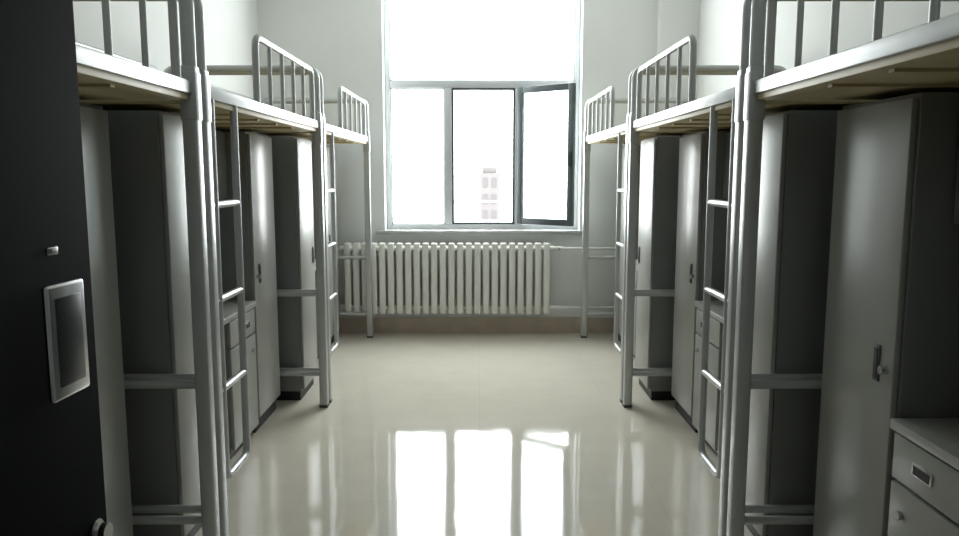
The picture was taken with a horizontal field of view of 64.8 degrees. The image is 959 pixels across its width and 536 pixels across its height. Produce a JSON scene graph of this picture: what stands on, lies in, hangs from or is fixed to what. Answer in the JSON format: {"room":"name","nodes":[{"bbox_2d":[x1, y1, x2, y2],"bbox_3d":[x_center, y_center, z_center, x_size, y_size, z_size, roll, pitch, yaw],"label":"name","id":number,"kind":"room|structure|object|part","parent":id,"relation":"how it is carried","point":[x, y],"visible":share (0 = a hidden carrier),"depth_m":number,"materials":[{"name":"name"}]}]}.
{"room":"dormitory room","nodes":[
{"label":"dormitory room","id":0,"kind":"room"},
{"bbox_2d":[73,0,257,97],"bbox_3d":[-2.045,-0.513,2.253,0.250,3.350,9.400,0,7,0],"label":"wall","id":1,"kind":"structure","parent":0,"point":[231,26],"depth_m":4.65,"materials":[{"name":"paint"}]},
{"bbox_2d":[195,333,752,535],"bbox_3d":[-0.025,1.208,2.472,4.290,0.120,9.400,0,7,0],"label":"floor","id":2,"kind":"structure","parent":0,"point":[419,434],"depth_m":3.99,"materials":[{"name":"tile"}]},
{"bbox_2d":[79,103,132,535],"bbox_3d":[-1.552,0.320,2.377,0.695,1.665,0.455,0,7,0],"label":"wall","id":3,"kind":"structure","parent":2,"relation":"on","point":[94,120],"depth_m":2.49,"materials":[{"name":"paint"}]},
{"bbox_2d":[76,0,219,535],"bbox_3d":[-1.405,0.204,1.669,0.936,2.074,1.946,0,7,0],"label":"bed","id":4,"kind":"object","parent":2,"relation":"on","point":[101,76],"visible":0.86,"depth_m":2.53,"materials":[{"name":"silver paint"}]},
{"bbox_3d":[-1.405,-0.647,1.561,0.910,0.300,1.690,0,7,0],"label":"guard rail","id":5,"kind":"part","parent":4,"relation":"part of","materials":[{"name":"silver paint"}]},
{"bbox_2d":[105,110,201,535],"bbox_3d":[-1.504,0.247,2.955,0.793,1.665,0.400,0,7,0],"label":"locker","id":6,"kind":"object","parent":2,"relation":"on","point":[147,149],"visible":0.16,"depth_m":2.76,"materials":[{"name":"grey metal"}]},
{"bbox_3d":[-1.119,0.214,2.951,0.025,1.580,0.388,0,7,0],"label":"locker door","id":7,"kind":"part","parent":6,"relation":"part of","materials":[{"name":"paint"}]},
{"bbox_2d":[73,0,329,535],"bbox_3d":[-1.405,-0.046,3.633,0.936,2.074,1.946,0,7,0],"label":"bed","id":8,"kind":"object","parent":2,"relation":"on","point":[221,110],"visible":0.64,"depth_m":3.01,"materials":[{"name":"silver paint"}]},
{"bbox_3d":[-1.405,-0.897,3.525,0.910,0.300,1.690,0,7,0],"label":"guard rail","id":9,"kind":"part","parent":8,"relation":"part of","materials":[{"name":"silver paint"}]},
{"bbox_2d":[215,130,258,459],"bbox_3d":[-1.556,0.160,3.634,0.687,1.665,0.950,0,7,0],"label":"table","id":10,"kind":"object","parent":2,"relation":"on","point":[230,308],"visible":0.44,"depth_m":3.89,"materials":[{"name":"paint"}]},
{"bbox_2d":[219,131,279,432],"bbox_3d":[-1.552,0.070,4.341,0.695,1.665,0.455,0,7,0],"label":"wardrobe","id":11,"kind":"object","parent":2,"relation":"on","point":[255,149],"visible":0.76,"depth_m":4.20,"materials":[{"name":"paint"}]},
{"bbox_3d":[-1.224,0.033,4.336,0.039,1.560,0.435,0,7,0],"label":"wardrobe door","id":12,"kind":"part","parent":11,"relation":"part of","materials":[{"name":"paint"}]},
{"bbox_2d":[209,69,373,402],"bbox_3d":[-1.405,-0.295,5.598,0.936,2.074,1.946,0,7,0],"label":"bed","id":13,"kind":"object","parent":2,"relation":"on","point":[332,135],"visible":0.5,"depth_m":5.21,"materials":[{"name":"silver paint"}]},
{"bbox_3d":[-1.405,-1.147,5.489,0.910,0.300,1.690,0,7,0],"label":"guard rail","id":14,"kind":"part","parent":13,"relation":"part of","materials":[{"name":"silver paint"}]},
{"bbox_2d":[269,137,317,399],"bbox_3d":[-1.504,-0.003,4.919,0.793,1.665,0.400,0,7,0],"label":"locker","id":15,"kind":"object","parent":2,"relation":"on","point":[291,156],"visible":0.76,"depth_m":4.75,"materials":[{"name":"grey metal"}]},
{"bbox_3d":[-1.119,-0.035,4.915,0.025,1.580,0.388,0,7,0],"label":"locker door","id":16,"kind":"part","parent":15,"relation":"part of","materials":[{"name":"paint"}]},
{"bbox_2d":[315,259,318,358],"bbox_3d":[-1.556,-0.090,5.598,0.687,1.665,0.950,0,7,0],"label":"table","id":17,"kind":"object","parent":2,"relation":"on","point":[315,259],"visible":0.02,"depth_m":5.72,"materials":[{"name":"paint"}]},
{"bbox_2d":[311,145,339,343],"bbox_3d":[-1.552,-0.180,6.305,0.695,1.665,0.455,0,7,0],"label":"wardrobe","id":18,"kind":"object","parent":2,"relation":"on","point":[327,147],"visible":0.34,"depth_m":6.21,"materials":[{"name":"paint"}]},
{"bbox_3d":[-1.224,-0.217,6.301,0.039,1.560,0.435,0,7,0],"label":"wardrobe door","id":19,"kind":"part","parent":18,"relation":"part of","materials":[{"name":"paint"}]},
{"bbox_2d":[340,242,615,313],"bbox_3d":[0.136,0.177,6.731,2.732,0.810,0.159,0,7,0],"label":"radiator","id":20,"kind":"object","parent":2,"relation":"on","point":[352,288],"visible":0.91,"depth_m":6.65,"materials":[{"name":"metal"}]},
{"bbox_2d":[618,145,640,341],"bbox_3d":[1.505,-0.180,6.305,0.690,1.665,0.455,0,7,0],"label":"wardrobe","id":21,"kind":"object","parent":2,"relation":"on","point":[624,147],"visible":0.05,"depth_m":6.23,"materials":[{"name":"paint"}]},
{"bbox_3d":[1.179,-0.217,6.301,0.039,1.560,0.435,0,7,0],"label":"wardrobe door","id":22,"kind":"part","parent":21,"relation":"part of","materials":[{"name":"paint"}]},
{"bbox_2d":[633,259,637,357],"bbox_3d":[1.509,-0.090,5.598,0.682,1.665,0.950,0,7,0],"label":"table","id":23,"kind":"object","parent":2,"relation":"on","point":[636,268],"visible":0.02,"depth_m":5.73,"materials":[{"name":"paint"}]},
{"bbox_2d":[635,137,681,399],"bbox_3d":[1.456,-0.003,4.919,0.788,1.665,0.400,0,7,0],"label":"locker","id":24,"kind":"object","parent":2,"relation":"on","point":[659,160],"visible":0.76,"depth_m":4.75,"materials":[{"name":"grey metal"}]},
{"bbox_3d":[1.075,-0.035,4.915,0.025,1.580,0.388,0,7,0],"label":"locker door","id":25,"kind":"part","parent":24,"relation":"part of","materials":[{"name":"paint"}]},
{"bbox_2d":[580,69,775,402],"bbox_3d":[1.360,-0.295,5.598,0.936,2.074,1.946,0,7,0],"label":"bed","id":26,"kind":"object","parent":2,"relation":"on","point":[619,135],"visible":0.44,"depth_m":5.21,"materials":[{"name":"silver paint"}]},
{"bbox_3d":[1.360,-1.147,5.489,0.910,0.300,1.690,0,7,0],"label":"guard rail","id":27,"kind":"part","parent":26,"relation":"part of","materials":[{"name":"silver paint"}]},
{"bbox_2d":[671,131,728,432],"bbox_3d":[1.505,0.070,4.341,0.690,1.665,0.455,0,7,0],"label":"wardrobe","id":28,"kind":"object","parent":2,"relation":"on","point":[693,148],"visible":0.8,"depth_m":4.20,"materials":[{"name":"paint"}]},
{"bbox_3d":[1.179,0.033,4.336,0.039,1.560,0.435,0,7,0],"label":"wardrobe door","id":29,"kind":"part","parent":28,"relation":"part of","materials":[{"name":"paint"}]},
{"bbox_2d":[692,131,730,456],"bbox_3d":[1.509,0.160,3.634,0.682,1.665,0.950,0,7,0],"label":"table","id":30,"kind":"object","parent":2,"relation":"on","point":[716,307],"visible":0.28,"depth_m":3.88,"materials":[{"name":"paint"}]},
{"bbox_2d":[622,0,958,535],"bbox_3d":[1.360,-0.046,3.633,0.936,2.074,1.946,0,7,0],"label":"bed","id":31,"kind":"object","parent":2,"relation":"on","point":[721,111],"visible":0.59,"depth_m":3.00,"materials":[{"name":"silver paint"}]},
{"bbox_3d":[1.360,-0.897,3.525,0.910,0.300,1.690,0,7,0],"label":"guard rail","id":32,"kind":"part","parent":31,"relation":"part of","materials":[{"name":"silver paint"}]},
{"bbox_2d":[745,110,839,535],"bbox_3d":[1.456,0.247,2.955,0.788,1.665,0.400,0,7,0],"label":"locker","id":33,"kind":"object","parent":2,"relation":"on","point":[799,146],"visible":0.2,"depth_m":2.76,"materials":[{"name":"grey metal"}]},
{"bbox_3d":[1.075,0.214,2.951,0.025,1.580,0.388,0,7,0],"label":"locker door","id":34,"kind":"part","parent":33,"relation":"part of","materials":[{"name":"paint"}]},
{"bbox_2d":[726,0,958,535],"bbox_3d":[1.360,0.204,1.669,0.936,2.074,1.946,0,7,0],"label":"bed","id":35,"kind":"object","parent":2,"relation":"on","point":[925,57],"visible":0.96,"depth_m":2.38,"materials":[{"name":"silver paint"}]},
{"bbox_3d":[1.360,-0.647,1.561,0.910,0.300,1.690,0,7,0],"label":"guard rail","id":36,"kind":"part","parent":35,"relation":"part of","materials":[{"name":"silver paint"}]},
{"bbox_2d":[813,92,958,535],"bbox_3d":[1.505,0.320,2.377,0.690,1.665,0.455,0,7,0],"label":"wardrobe","id":37,"kind":"object","parent":2,"relation":"on","point":[891,340],"visible":1,"depth_m":2.20,"materials":[{"name":"paint"}]},
{"bbox_2d":[887,151,958,535],"bbox_3d":[1.509,0.410,1.670,0.682,1.665,0.950,0,7,0],"label":"table","id":38,"kind":"object","parent":2,"relation":"on","point":[924,496],"visible":1,"depth_m":2.03,"materials":[{"name":"paint"}]},
{"bbox_2d":[257,0,699,316],"bbox_3d":[-0.025,-1.083,6.732,3.790,3.350,0.370,0,7,0],"label":"wall","id":39,"kind":"structure","parent":0,"point":[343,40],"depth_m":6.61,"materials":[{"name":"paint"}]},
{"bbox_2d":[339,317,613,332],"bbox_3d":[-0.193,0.518,6.863,3.426,0.140,0.014,0,7,0],"label":"baseboard","id":40,"kind":"structure","parent":39,"relation":"attached to","point":[347,324],"depth_m":6.86,"materials":[{"name":"tile"}]},
{"bbox_2d":[375,229,581,233],"bbox_3d":[0.010,-0.334,6.858,1.870,0.032,0.310,0,7,0],"label":"sill","id":41,"kind":"structure","parent":39,"relation":"attached to","point":[388,231],"depth_m":6.71,"materials":[{"name":"stone"}]},
{"bbox_2d":[384,0,580,228],"bbox_3d":[0.025,-1.443,6.787,1.736,2.186,0.070,0,7,0],"label":"frame","id":42,"kind":"object","parent":39,"relation":"attached to","point":[448,86],"visible":0.81,"depth_m":6.77,"materials":[{"name":"metal"}]},
{"bbox_2d":[454,200,511,220],"bbox_3d":[0.030,-0.527,6.994,0.680,0.220,0.110,0,7,0],"label":"rail","id":43,"kind":"object","parent":39,"relation":"attached to","point":[455,201],"visible":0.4,"depth_m":7.03,"materials":[{"name":"metal"}]},
{"bbox_2d":[517,83,575,225],"bbox_3d":[0.572,-0.982,6.609,0.580,1.210,0.085,6,9,38],"label":"window","id":44,"kind":"structure","parent":39,"relation":"in","point":[571,87],"depth_m":6.56,"materials":[{"name":"metal"}]},
{"bbox_2d":[697,0,958,98],"bbox_3d":[1.995,-0.513,2.253,0.250,3.350,9.400,0,7,0],"label":"wall","id":45,"kind":"structure","parent":0,"point":[720,22],"depth_m":4.47,"materials":[{"name":"paint"}]},
{"label":"outside","id":46,"kind":"structure","parent":0,"visible":0},
{"bbox_2d":[479,167,499,221],"bbox_3d":[2.000,-6.906,155.320,4.000,27.400,10.100,0,7,0],"label":"apartment building","id":47,"kind":"structure","parent":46,"point":[489,179],"depth_m":149.43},
{"bbox_3d":[-0.025,-0.195,-0.247,3.790,3.350,0.200,0,7,0],"label":"wall","id":48,"kind":"structure","parent":0,"visible":0},
{"bbox_2d":[0,0,112,535],"bbox_3d":[-0.462,0.335,0.410,0.060,2.108,0.933,0,7,2],"label":"door","id":49,"kind":"structure","parent":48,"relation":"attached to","point":[52,472],"depth_m":0.75,"materials":[{"name":"black paint"}]},
{"bbox_2d":[41,278,89,403],"bbox_3d":[-0.427,0.074,0.783,0.010,0.120,0.066,0,7,2],"label":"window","id":50,"kind":"structure","parent":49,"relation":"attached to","point":[63,303],"depth_m":0.77,"materials":[{"name":"silver metal"}]},
{"bbox_3d":[-0.424,0.144,0.807,0.015,0.339,0.069,0,7,2],"label":"knob","id":51,"kind":"part","parent":49,"relation":"part of","materials":[{"name":"metal"}]}
]}

